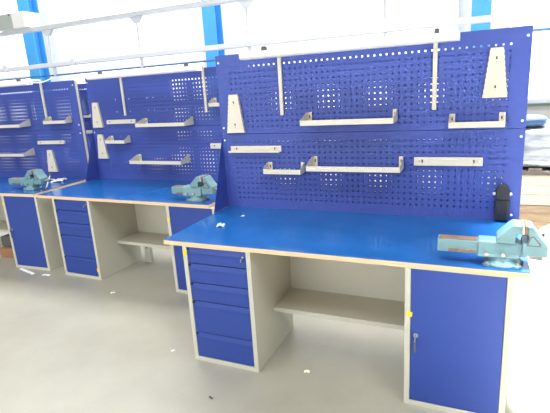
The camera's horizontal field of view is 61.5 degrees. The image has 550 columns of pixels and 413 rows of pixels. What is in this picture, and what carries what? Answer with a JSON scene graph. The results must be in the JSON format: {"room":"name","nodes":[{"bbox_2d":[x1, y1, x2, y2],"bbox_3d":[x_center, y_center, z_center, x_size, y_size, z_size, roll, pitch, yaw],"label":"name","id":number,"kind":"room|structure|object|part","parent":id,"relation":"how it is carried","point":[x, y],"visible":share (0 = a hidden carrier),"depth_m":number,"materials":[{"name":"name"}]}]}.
{"room":"workshop","nodes":[
{"label":"workshop","id":0,"kind":"room"},
{"bbox_2d":[0,183,549,412],"bbox_3d":[-4.001,0.976,4.117,25.000,0.100,13.200,3,16,24],"label":"floor","id":1,"kind":"structure","parent":0,"point":[68,344],"depth_m":3.00,"materials":[{"name":"concrete"}]},
{"bbox_2d":[0,246,13,257],"bbox_3d":[-2.860,0.493,5.285,0.450,0.112,0.240,0,15,13],"label":"cardboard box","id":2,"kind":"object","parent":1,"relation":"on","point":[6,251],"visible":0.13,"depth_m":5.20,"materials":[{"name":"brown cardboard"}]},
{"bbox_2d":[1,234,11,246],"bbox_3d":[-2.967,0.369,5.284,0.260,0.141,0.160,1,15,16],"label":"tool case","id":3,"kind":"object","parent":2,"relation":"on","point":[5,240],"visible":0.17,"depth_m":5.23,"materials":[{"name":"grey plastic"}]},
{"bbox_2d":[20,268,35,274],"bbox_3d":[-2.552,0.665,4.752,0.316,0.005,0.037,8,18,37],"label":"paper strip","id":4,"kind":"object","parent":1,"relation":"on","point":[22,269],"visible":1,"depth_m":4.74,"materials":[{"name":"white paper"}]},
{"bbox_2d":[1,196,63,270],"bbox_3d":[-2.446,0.205,4.962,0.478,0.779,0.608,2,16,21],"label":"base cabinet","id":5,"kind":"object","parent":1,"relation":"on","point":[31,222],"visible":0.7,"depth_m":4.71,"materials":[{"name":"metal"}]},
{"bbox_3d":[-2.540,0.260,4.723,0.417,0.745,0.021,2,16,21],"label":"door","id":6,"kind":"part","parent":5,"relation":"part of","materials":[{"name":"metal"}]},
{"bbox_2d":[16,0,59,155],"bbox_3d":[-4.982,-3.512,9.509,0.360,6.000,0.320,3,16,24],"label":"steel column","id":7,"kind":"structure","parent":1,"relation":"on","point":[34,43],"depth_m":9.53,"materials":[{"name":"blue metal"}]},
{"bbox_2d":[52,199,141,279],"bbox_3d":[-1.777,0.244,4.649,0.479,0.779,0.604,3,16,25],"label":"base cabinet","id":8,"kind":"object","parent":1,"relation":"on","point":[89,232],"visible":0.91,"depth_m":4.44,"materials":[{"name":"metal"}]},
{"bbox_3d":[-1.907,-0.013,4.337,0.417,0.098,0.027,3,16,25],"label":"drawer","id":9,"kind":"part","parent":8,"relation":"part of","materials":[{"name":"metal"}]},
{"bbox_3d":[-1.900,0.098,4.366,0.417,0.120,0.027,3,16,25],"label":"drawer","id":10,"kind":"part","parent":8,"relation":"part of","materials":[{"name":"metal"}]},
{"bbox_3d":[-1.892,0.218,4.397,0.417,0.116,0.027,3,16,25],"label":"drawer","id":11,"kind":"part","parent":8,"relation":"part of","materials":[{"name":"metal"}]},
{"bbox_3d":[-1.882,0.382,4.440,0.417,0.212,0.027,3,16,25],"label":"drawer","id":12,"kind":"part","parent":8,"relation":"part of","materials":[{"name":"metal"}]},
{"bbox_3d":[-1.870,0.573,4.489,0.417,0.170,0.027,3,16,25],"label":"drawer","id":13,"kind":"part","parent":8,"relation":"part of","materials":[{"name":"metal"}]},
{"bbox_2d":[166,206,227,293],"bbox_3d":[-0.555,0.314,4.084,0.480,0.779,0.608,3,16,25],"label":"base cabinet","id":14,"kind":"object","parent":1,"relation":"on","point":[178,218],"visible":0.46,"depth_m":3.85,"materials":[{"name":"metal"}]},
{"bbox_2d":[37,178,216,207],"bbox_3d":[-1.230,-0.161,4.465,1.965,0.030,0.895,3,16,25],"label":"countertop","id":15,"kind":"structure","parent":14,"relation":"on","point":[131,191],"depth_m":4.36,"materials":[{"name":"blue laminate"}]},
{"bbox_2d":[117,204,170,262],"bbox_3d":[-1.101,0.240,4.503,0.869,0.779,0.330,3,16,25],"label":"storage shelf","id":16,"kind":"object","parent":15,"relation":"attached to","point":[152,223],"visible":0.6,"depth_m":4.68,"materials":[{"name":"beige metal"}]},
{"bbox_3d":[-1.311,0.427,4.777,0.070,0.305,0.040,3,16,25],"label":"support leg","id":17,"kind":"part","parent":16,"relation":"part of","materials":[{"name":"white metal"}]},
{"bbox_3d":[-1.050,0.054,4.592,0.869,0.471,0.002,3,16,25],"label":"panel","id":18,"kind":"part","parent":16,"relation":"part of","materials":[{"name":"white metal"}]},
{"bbox_2d":[85,65,255,182],"bbox_3d":[-1.138,-0.776,4.588,1.965,1.086,0.281,3,16,25],"label":"pegboard","id":19,"kind":"object","parent":15,"relation":"on","point":[191,103],"visible":0.67,"depth_m":4.69,"materials":[{"name":"metal"}]},
{"bbox_2d":[92,102,103,127],"bbox_3d":[-1.917,-0.983,4.971,0.142,0.264,0.024,3,16,25],"label":"holder","id":20,"kind":"object","parent":19,"relation":"attached to","point":[96,114],"visible":1,"depth_m":4.96,"materials":[{"name":"beige metal"}]},
{"bbox_2d":[97,134,108,158],"bbox_3d":[-1.891,-0.656,5.053,0.142,0.261,0.024,3,16,25],"label":"holder","id":21,"kind":"object","parent":19,"relation":"attached to","point":[102,148],"visible":0.97,"depth_m":5.04,"materials":[{"name":"beige metal"}]},
{"bbox_2d":[105,136,130,143],"bbox_3d":[-1.666,-0.708,4.888,0.265,0.072,0.099,3,16,25],"label":"tray","id":22,"kind":"object","parent":19,"relation":"attached to","point":[110,140],"visible":1,"depth_m":4.85,"materials":[{"name":"beige metal"}]},
{"bbox_3d":[-1.546,-0.702,4.833,0.002,0.070,0.098,3,16,25],"label":"plate","id":23,"kind":"part","parent":22,"relation":"part of","materials":[{"name":"beige metal"}]},
{"bbox_2d":[106,119,135,123],"bbox_3d":[-1.617,-0.892,4.855,0.389,0.042,0.023,3,16,25],"label":"holder","id":24,"kind":"object","parent":19,"relation":"attached to","point":[125,121],"visible":0.94,"depth_m":4.84,"materials":[{"name":"beige metal"}]},
{"bbox_2d":[86,63,207,115],"bbox_3d":[-1.178,-1.093,4.409,1.276,0.437,0.334,3,16,25],"label":"lamp","id":25,"kind":"object","parent":19,"relation":"attached to","point":[186,67],"visible":1,"depth_m":4.29,"materials":[{"name":"beige metal"}]},
{"bbox_3d":[-1.648,-1.317,4.571,0.022,0.020,0.298,3,16,25],"label":"arm","id":26,"kind":"part","parent":25,"relation":"part of","materials":[{"name":"white metal"}]},
{"bbox_3d":[-1.570,-1.157,4.760,0.025,0.433,0.016,3,16,25],"label":"post","id":27,"kind":"part","parent":25,"relation":"part of","materials":[{"name":"beige metal"}]},
{"bbox_3d":[-0.663,-1.106,4.341,0.025,0.433,0.016,3,16,25],"label":"post","id":28,"kind":"part","parent":25,"relation":"part of","materials":[{"name":"beige metal"}]},
{"bbox_2d":[129,154,189,164],"bbox_3d":[-1.176,-0.479,4.686,0.645,0.077,0.159,3,16,25],"label":"tray","id":29,"kind":"object","parent":19,"relation":"attached to","point":[137,159],"visible":1,"depth_m":4.61,"materials":[{"name":"beige metal"}]},
{"bbox_3d":[-1.468,-0.497,4.821,0.002,0.075,0.158,3,16,25],"label":"plate","id":30,"kind":"part","parent":29,"relation":"part of","materials":[{"name":"white metal"}]},
{"bbox_3d":[-0.884,-0.464,4.551,0.002,0.075,0.158,3,16,25],"label":"plate","id":31,"kind":"part","parent":29,"relation":"part of","materials":[{"name":"beige metal"}]},
{"bbox_2d":[135,116,193,126],"bbox_3d":[-1.094,-0.832,4.544,0.593,0.077,0.159,3,16,25],"label":"tray","id":32,"kind":"object","parent":19,"relation":"attached to","point":[143,122],"visible":1,"depth_m":4.48,"materials":[{"name":"beige metal"}]},
{"bbox_3d":[-1.362,-0.848,4.668,0.002,0.075,0.158,3,16,25],"label":"plate","id":33,"kind":"part","parent":32,"relation":"part of","materials":[{"name":"beige metal"}]},
{"bbox_3d":[-0.825,-0.818,4.421,0.002,0.075,0.158,3,16,25],"label":"plate","id":34,"kind":"part","parent":32,"relation":"part of","materials":[{"name":"beige metal"}]},
{"bbox_2d":[208,98,218,106],"bbox_3d":[-0.462,-0.963,4.239,0.295,0.077,0.099,3,16,25],"label":"tray","id":35,"kind":"object","parent":19,"relation":"attached to","point":[212,103],"visible":0.46,"depth_m":4.26,"materials":[{"name":"beige metal"}]},
{"bbox_2d":[210,143,220,148],"bbox_3d":[-0.445,-0.576,4.386,0.388,0.050,0.023,3,16,25],"label":"holder","id":36,"kind":"object","parent":19,"relation":"attached to","point":[212,145],"visible":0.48,"depth_m":4.43,"materials":[{"name":"beige metal"}]},
{"bbox_2d":[171,174,216,201],"bbox_3d":[-0.638,-0.155,3.827,0.473,0.205,0.156,2,16,21],"label":"bench vise","id":37,"kind":"object","parent":15,"relation":"on","point":[202,185],"visible":0.8,"depth_m":3.78,"materials":[{"name":"teal paint"}]},
{"bbox_3d":[-0.665,0.367,3.851,0.420,0.745,0.021,3,16,25],"label":"door","id":38,"kind":"part","parent":14,"relation":"part of","materials":[{"name":"metal"}]},
{"bbox_2d":[201,0,224,170],"bbox_3d":[-1.073,-3.316,7.802,0.300,6.000,0.320,3,16,24],"label":"steel column","id":39,"kind":"structure","parent":1,"relation":"on","point":[211,15],"depth_m":7.84,"materials":[{"name":"blue metal"}]},
{"bbox_2d":[182,246,292,371],"bbox_3d":[-0.221,0.557,3.060,0.460,0.779,0.604,3,16,24],"label":"base cabinet","id":40,"kind":"object","parent":1,"relation":"on","point":[233,296],"visible":0.92,"depth_m":2.83,"materials":[{"name":"metal"}]},
{"bbox_3d":[-0.345,0.300,2.746,0.398,0.098,0.027,3,16,24],"label":"drawer","id":41,"kind":"part","parent":40,"relation":"part of","materials":[{"name":"metal"}]},
{"bbox_3d":[-0.338,0.411,2.775,0.398,0.120,0.027,3,16,24],"label":"drawer","id":42,"kind":"part","parent":40,"relation":"part of","materials":[{"name":"metal"}]},
{"bbox_3d":[-0.331,0.531,2.806,0.398,0.116,0.027,3,16,24],"label":"drawer","id":43,"kind":"part","parent":40,"relation":"part of","materials":[{"name":"metal"}]},
{"bbox_3d":[-0.320,0.696,2.848,0.398,0.212,0.027,3,16,24],"label":"drawer","id":44,"kind":"part","parent":40,"relation":"part of","materials":[{"name":"metal"}]},
{"bbox_3d":[-0.308,0.886,2.897,0.398,0.170,0.027,3,16,24],"label":"drawer","id":45,"kind":"part","parent":40,"relation":"part of","materials":[{"name":"metal"}]},
{"bbox_2d":[164,206,530,278],"bbox_3d":[0.404,0.152,2.854,2.000,0.030,0.896,3,16,24],"label":"countertop","id":46,"kind":"structure","parent":40,"relation":"on","point":[408,241],"depth_m":2.73,"materials":[{"name":"blue laminate"}]},
{"bbox_2d":[274,256,404,329],"bbox_3d":[0.436,0.412,2.898,0.860,0.498,0.330,3,16,24],"label":"storage shelf","id":47,"kind":"object","parent":46,"relation":"attached to","point":[361,293],"visible":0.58,"depth_m":3.00,"materials":[{"name":"white metal"}]},
{"bbox_3d":[0.493,0.363,3.023,0.860,0.471,0.002,3,16,24],"label":"panel","id":48,"kind":"part","parent":47,"relation":"part of","materials":[{"name":"white metal"}]},
{"bbox_2d":[214,25,532,220],"bbox_3d":[0.490,-0.475,2.978,2.000,1.110,0.281,3,16,24],"label":"pegboard","id":49,"kind":"object","parent":46,"relation":"on","point":[405,76],"visible":0.9,"depth_m":2.98,"materials":[{"name":"metal"}]},
{"bbox_2d":[227,94,245,132],"bbox_3d":[-0.290,-0.670,3.343,0.142,0.271,0.024,3,16,24],"label":"holder","id":50,"kind":"object","parent":49,"relation":"attached to","point":[235,123],"visible":1,"depth_m":3.33,"materials":[{"name":"beige metal"}]},
{"bbox_2d":[228,146,281,152],"bbox_3d":[-0.150,-0.414,3.343,0.407,0.043,0.043,3,16,24],"label":"holder","id":51,"kind":"object","parent":49,"relation":"attached to","point":[234,149],"visible":1,"depth_m":3.35,"materials":[{"name":"beige metal"}]},
{"bbox_2d":[263,162,304,174],"bbox_3d":[0.064,-0.270,3.256,0.280,0.070,0.099,3,16,24],"label":"tray","id":52,"kind":"object","parent":49,"relation":"attached to","point":[268,169],"visible":1,"depth_m":3.23,"materials":[{"name":"beige metal"}]},
{"bbox_3d":[0.191,-0.265,3.201,0.002,0.069,0.098,3,16,24],"label":"plate","id":53,"kind":"part","parent":52,"relation":"part of","materials":[{"name":"beige metal"}]},
{"bbox_2d":[300,109,397,125],"bbox_3d":[0.466,-0.569,2.955,0.598,0.077,0.159,3,16,24],"label":"tray","id":54,"kind":"object","parent":49,"relation":"attached to","point":[306,120],"visible":1,"depth_m":2.90,"materials":[{"name":"beige metal"}]},
{"bbox_3d":[0.193,-0.584,3.075,0.002,0.075,0.158,3,16,24],"label":"plate","id":55,"kind":"part","parent":54,"relation":"part of","materials":[{"name":"beige metal"}]},
{"bbox_3d":[0.739,-0.556,2.836,0.002,0.075,0.158,3,16,24],"label":"plate","id":56,"kind":"part","parent":54,"relation":"part of","materials":[{"name":"beige metal"}]},
{"bbox_2d":[239,28,459,114],"bbox_3d":[0.436,-0.781,2.808,1.276,0.437,0.334,3,16,24],"label":"lamp","id":57,"kind":"object","parent":49,"relation":"attached to","point":[433,36],"visible":1,"depth_m":2.66,"materials":[{"name":"white metal"}]},
{"bbox_3d":[0.037,-0.842,3.151,0.025,0.433,0.016,3,16,24],"label":"post","id":58,"kind":"part","parent":57,"relation":"part of","materials":[{"name":"beige metal"}]},
{"bbox_3d":[0.953,-0.796,2.751,0.025,0.433,0.016,3,16,24],"label":"post","id":59,"kind":"part","parent":57,"relation":"part of","materials":[{"name":"beige metal"}]},
{"bbox_2d":[306,156,403,172],"bbox_3d":[0.515,-0.278,3.017,0.611,0.077,0.159,3,16,24],"label":"tray","id":60,"kind":"object","parent":49,"relation":"attached to","point":[312,165],"visible":1,"depth_m":2.96,"materials":[{"name":"beige metal"}]},
{"bbox_3d":[0.236,-0.292,3.139,0.002,0.075,0.158,3,16,24],"label":"plate","id":61,"kind":"part","parent":60,"relation":"part of","materials":[{"name":"beige metal"}]},
{"bbox_3d":[0.794,-0.264,2.895,0.002,0.075,0.158,3,16,24],"label":"plate","id":62,"kind":"part","parent":60,"relation":"part of","materials":[{"name":"beige metal"}]},
{"bbox_2d":[414,157,482,165],"bbox_3d":[1.064,-0.277,2.846,0.398,0.051,0.022,3,16,24],"label":"holder","id":63,"kind":"object","parent":49,"relation":"attached to","point":[418,161],"visible":1,"depth_m":2.84,"materials":[{"name":"beige metal"}]},
{"bbox_2d":[448,112,504,127],"bbox_3d":[1.173,-0.502,2.689,0.299,0.077,0.099,3,16,24],"label":"tray","id":64,"kind":"object","parent":49,"relation":"attached to","point":[501,123],"visible":1,"depth_m":2.67,"materials":[{"name":"beige metal"}]},
{"bbox_2d":[482,47,506,97],"bbox_3d":[1.254,-0.759,2.621,0.130,0.273,0.024,3,16,24],"label":"holder","id":65,"kind":"object","parent":49,"relation":"attached to","point":[495,84],"visible":1,"depth_m":2.62,"materials":[{"name":"beige metal"}]},
{"bbox_2d":[493,184,511,220],"bbox_3d":[1.361,-0.031,2.763,0.104,0.219,0.057,3,16,24],"label":"power socket","id":66,"kind":"object","parent":49,"relation":"attached to","point":[502,202],"visible":1,"depth_m":2.74,"materials":[{"name":"black plastic"}]},
{"bbox_2d":[437,219,549,269],"bbox_3d":[1.047,0.169,2.165,0.536,0.205,0.156,3,16,24],"label":"bench vise","id":67,"kind":"object","parent":46,"relation":"on","point":[503,250],"visible":1,"depth_m":2.12,"materials":[{"name":"teal paint"}]},
{"bbox_3d":[1.130,0.093,2.106,0.010,0.038,0.120,3,16,24],"label":"jaw plate","id":68,"kind":"part","parent":67,"relation":"part of","materials":[{"name":"silver metal"}]},
{"bbox_3d":[1.141,0.093,2.102,0.010,0.038,0.120,3,16,24],"label":"jaw plate","id":69,"kind":"part","parent":67,"relation":"part of","materials":[{"name":"brown metal"}]},
{"bbox_2d":[0,0,549,80],"bbox_3d":[-0.905,-1.158,5.958,15.120,2.730,0.130,3,16,24],"label":"frame","id":70,"kind":"object","parent":1,"relation":"on","point":[135,16],"visible":0.95,"depth_m":5.64,"materials":[{"name":"metal"}]},
{"bbox_2d":[0,11,40,31],"bbox_3d":[-3.796,-2.719,6.813,0.600,0.210,0.294,3,16,24],"label":"junction box","id":71,"kind":"object","parent":70,"relation":"on","point":[22,19],"visible":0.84,"depth_m":6.68,"materials":[{"name":"white metal"}]},
{"bbox_3d":[-3.269,-2.499,6.645,0.200,0.085,0.040,3,16,24],"label":"gusset plate","id":72,"kind":"part","parent":70,"relation":"part of","materials":[{"name":"metal"}]},
{"bbox_3d":[-0.986,-2.451,5.625,15.000,0.055,0.106,3,16,24],"label":"rail","id":73,"kind":"part","parent":70,"relation":"part of","materials":[{"name":"metal"}]},
{"bbox_3d":[-1.804,-2.426,6.006,0.200,0.085,0.040,3,16,24],"label":"gusset plate","id":74,"kind":"part","parent":70,"relation":"part of","materials":[{"name":"metal"}]},
{"bbox_3d":[-0.339,-2.352,5.366,0.200,0.085,0.040,3,16,24],"label":"gusset plate","id":75,"kind":"part","parent":70,"relation":"part of","materials":[{"name":"metal"}]},
{"bbox_2d":[404,267,514,412],"bbox_3d":[0.997,0.619,2.526,0.483,0.779,0.608,3,16,24],"label":"base cabinet","id":76,"kind":"object","parent":1,"relation":"on","point":[457,326],"visible":0.81,"depth_m":2.28,"materials":[{"name":"metal"}]},
{"bbox_2d":[471,0,491,183],"bbox_3d":[2.763,-3.124,6.126,0.300,6.000,0.320,3,16,24],"label":"steel column","id":77,"kind":"structure","parent":1,"relation":"on","point":[479,7],"depth_m":6.16,"materials":[{"name":"blue metal"}]},
{"bbox_2d":[519,204,549,236],"bbox_3d":[3.290,0.060,4.986,1.570,0.352,0.994,3,16,24],"label":"bundle","id":78,"kind":"object","parent":1,"relation":"on","point":[539,215],"visible":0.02,"depth_m":4.72,"materials":[{"name":"brown wood"}]},
{"bbox_2d":[501,183,549,205],"bbox_3d":[3.256,-0.164,4.921,1.500,0.110,0.954,3,16,24],"label":"carton","id":79,"kind":"object","parent":78,"relation":"on","point":[526,199],"visible":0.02,"depth_m":4.69,"materials":[{"name":"beige cardboard"}]},
{"bbox_2d":[521,185,549,194],"bbox_3d":[3.268,-0.265,4.886,1.500,0.100,0.954,3,16,24],"label":"carton","id":80,"kind":"object","parent":79,"relation":"on","point":[525,189],"visible":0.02,"depth_m":4.66,"materials":[{"name":"beige cardboard"}]},
{"bbox_2d":[502,168,549,184],"bbox_3d":[3.235,-0.365,4.873,1.500,0.105,0.954,3,16,24],"label":"carton","id":81,"kind":"object","parent":80,"relation":"on","point":[526,179],"visible":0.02,"depth_m":4.64,"materials":[{"name":"beige cardboard"}]},
{"bbox_2d":[522,167,549,175],"bbox_3d":[3.236,-0.440,4.817,1.520,0.067,0.950,3,16,24],"label":"pallet","id":82,"kind":"object","parent":81,"relation":"on","point":[530,170],"visible":0.09,"depth_m":4.61,"materials":[{"name":"brown wood"}]},
{"bbox_2d":[504,120,549,166],"bbox_3d":[3.216,-0.667,4.768,1.539,0.400,0.953,3,16,24],"label":"load","id":83,"kind":"object","parent":82,"relation":"on","point":[537,138],"visible":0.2,"depth_m":4.55,"materials":[{"name":"silver plastic film"}]},
{"bbox_2d":[526,115,546,126],"bbox_3d":[2.571,-0.880,4.724,0.366,0.107,0.406,3,16,24],"label":"bundle","id":84,"kind":"object","parent":83,"relation":"on","point":[531,120],"visible":0.51,"depth_m":4.54,"materials":[{"name":"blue plastic"}]},
{"bbox_2d":[538,225,549,261],"bbox_3d":[2.673,0.349,4.175,0.590,0.274,0.360,10,20,43],"label":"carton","id":85,"kind":"object","parent":1,"relation":"on","point":[542,230],"visible":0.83,"depth_m":4.17,"materials":[{"name":"white cardboard"}]},
{"bbox_3d":[-3.747,0.156,5.467,0.460,0.779,0.604,2,16,21],"label":"cabinet","id":86,"kind":"object","parent":1,"relation":"on","visible":0},
{"bbox_2d":[0,177,85,196],"bbox_3d":[-3.141,-0.250,5.272,1.962,0.030,0.844,2,16,21],"label":"countertop","id":87,"kind":"structure","parent":86,"relation":"on","point":[6,189],"depth_m":4.91,"materials":[{"name":"blue laminate"}]},
{"bbox_2d":[0,196,8,231],"bbox_3d":[-3.053,0.005,5.321,0.928,0.498,0.330,2,16,21],"label":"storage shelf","id":88,"kind":"object","parent":87,"relation":"attached to","point":[3,223],"visible":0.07,"depth_m":5.57,"materials":[{"name":"white metal"}]},
{"bbox_3d":[-3.002,-0.045,5.449,0.928,0.471,0.004,2,16,21],"label":"panel","id":89,"kind":"part","parent":88,"relation":"part of","materials":[{"name":"white metal"}]},
{"bbox_2d":[8,169,51,190],"bbox_3d":[-2.529,-0.281,4.773,0.536,0.205,0.156,2,16,21],"label":"bench vise","id":90,"kind":"object","parent":87,"relation":"on","point":[33,178],"visible":1,"depth_m":4.71,"materials":[{"name":"teal paint"}]},
{"bbox_2d":[0,80,88,177],"bbox_3d":[-3.076,-0.853,5.381,1.962,1.074,0.281,2,16,21],"label":"pegboard","id":91,"kind":"object","parent":87,"relation":"on","point":[77,144],"visible":0.91,"depth_m":5.29,"materials":[{"name":"metal"}]},
{"bbox_2d":[0,119,30,127],"bbox_3d":[-3.135,-0.957,5.369,0.615,0.077,0.159,2,16,21],"label":"tray","id":92,"kind":"object","parent":91,"relation":"attached to","point":[26,123],"visible":1,"depth_m":5.26,"materials":[{"name":"beige metal"}]},
{"bbox_3d":[-2.849,-0.948,5.258,0.002,0.075,0.158,2,16,21],"label":"plate","id":93,"kind":"part","parent":92,"relation":"part of","materials":[{"name":"white metal"}]},
{"bbox_2d":[0,148,34,156],"bbox_3d":[-3.133,-0.639,5.458,0.615,0.077,0.159,2,16,21],"label":"tray","id":94,"kind":"object","parent":91,"relation":"attached to","point":[31,151],"visible":1,"depth_m":5.35,"materials":[{"name":"beige metal"}]},
{"bbox_3d":[-2.847,-0.629,5.348,0.002,0.075,0.158,2,16,21],"label":"plate","id":95,"kind":"part","parent":94,"relation":"part of","materials":[{"name":"white metal"}]},
{"bbox_2d":[0,78,52,117],"bbox_3d":[-3.032,-1.173,5.169,1.441,0.437,0.334,2,16,21],"label":"lamp","id":96,"kind":"object","parent":91,"relation":"attached to","point":[19,82],"visible":0.98,"depth_m":4.89,"materials":[{"name":"white metal"}]},
{"bbox_3d":[-2.659,-1.357,4.971,0.022,0.020,0.298,2,16,21],"label":"arm","id":97,"kind":"part","parent":96,"relation":"part of","materials":[{"name":"white metal"}]},
{"bbox_3d":[-2.591,-1.197,5.164,0.025,0.433,0.016,2,16,21],"label":"post","id":98,"kind":"part","parent":96,"relation":"part of","materials":[{"name":"beige metal"}]},
{"bbox_2d":[37,140,65,143],"bbox_3d":[-2.558,-0.733,5.279,0.400,0.038,0.023,2,16,21],"label":"holder","id":99,"kind":"object","parent":91,"relation":"attached to","point":[56,141],"visible":1,"depth_m":5.26,"materials":[{"name":"beige metal"}]},
{"bbox_2d":[47,150,58,171],"bbox_3d":[-2.586,-0.528,5.347,0.142,0.251,0.024,2,16,21],"label":"holder","id":100,"kind":"object","parent":91,"relation":"attached to","point":[52,165],"visible":1,"depth_m":5.34,"materials":[{"name":"beige metal"}]},
{"bbox_2d":[43,116,71,123],"bbox_3d":[-2.414,-0.959,5.115,0.320,0.077,0.099,2,16,21],"label":"tray","id":101,"kind":"object","parent":91,"relation":"attached to","point":[47,120],"visible":1,"depth_m":5.08,"materials":[{"name":"beige metal"}]},
{"bbox_3d":[-2.266,-0.954,5.058,0.002,0.075,0.098,2,16,21],"label":"plate","id":102,"kind":"part","parent":101,"relation":"part of","materials":[{"name":"white metal"}]},
{"bbox_2d":[50,178,66,182],"bbox_3d":[-2.417,-0.297,5.170,0.137,0.021,0.162,-5,15,-4],"label":"paper","id":103,"kind":"object","parent":87,"relation":"on","point":[58,179],"visible":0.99,"depth_m":5.17,"materials":[{"name":"white paper"}]},
{"bbox_3d":[-3.165,-0.346,7.270,0.460,0.779,0.604,3,16,24],"label":"cabinet","id":104,"kind":"object","parent":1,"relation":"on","visible":0},
{"bbox_2d":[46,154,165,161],"bbox_3d":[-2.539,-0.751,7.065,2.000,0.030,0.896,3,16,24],"label":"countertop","id":105,"kind":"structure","parent":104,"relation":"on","point":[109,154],"depth_m":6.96,"materials":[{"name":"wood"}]},
{"bbox_2d":[72,80,177,152],"bbox_3d":[-2.454,-1.378,7.188,2.000,1.110,0.281,3,16,24],"label":"pegboard","id":106,"kind":"object","parent":105,"relation":"on","point":[83,93],"visible":0.12,"depth_m":7.45,"materials":[{"name":"metal"}]},
{"bbox_2d":[0,0,549,183],"bbox_3d":[-1.751,-3.720,8.729,25.000,6.400,0.300,3,16,24],"label":"wall","id":107,"kind":"structure","parent":0,"point":[50,11],"depth_m":8.44,"materials":[{"name":"white paint"}]},
{"bbox_2d":[0,75,29,123],"bbox_3d":[-6.613,-3.924,10.717,3.450,4.010,0.240,3,16,24],"label":"window","id":108,"kind":"structure","parent":107,"relation":"in","point":[26,75],"depth_m":10.80,"materials":[{"name":"white"}]},
{"bbox_2d":[60,0,206,116],"bbox_3d":[-2.832,-3.734,9.065,3.730,4.010,0.240,3,16,24],"label":"window","id":109,"kind":"structure","parent":107,"relation":"in","point":[63,2],"depth_m":9.77,"materials":[{"name":"white"}]},
{"bbox_2d":[198,0,209,115],"bbox_3d":[-1.266,-3.643,8.271,0.160,3.980,0.160,3,16,24],"label":"trim","id":110,"kind":"structure","parent":107,"relation":"attached to","point":[200,9],"depth_m":8.36,"materials":[{"name":"white metal"}]},
{"bbox_2d":[243,8,431,112],"bbox_3d":[1.040,-3.540,7.374,3.650,4.010,0.240,3,16,24],"label":"window","id":111,"kind":"structure","parent":107,"relation":"in","point":[243,8],"depth_m":8.23,"materials":[{"name":"white"}]},
{"bbox_2d":[446,0,459,49],"bbox_3d":[2.569,-3.450,6.596,0.160,3.980,0.160,3,16,24],"label":"trim","id":112,"kind":"structure","parent":107,"relation":"attached to","point":[453,6],"depth_m":6.69,"materials":[{"name":"white"}]},
{"bbox_2d":[504,0,549,105],"bbox_3d":[4.857,-3.349,5.706,3.610,4.010,0.240,3,16,24],"label":"window","id":113,"kind":"structure","parent":107,"relation":"in","point":[544,101],"depth_m":6.63,"materials":[{"name":"white"}]},
{"bbox_3d":[4.962,-1.415,6.168,3.610,0.030,0.160,3,16,24],"label":"sill","id":114,"kind":"part","parent":113,"relation":"part of","materials":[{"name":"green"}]}
]}

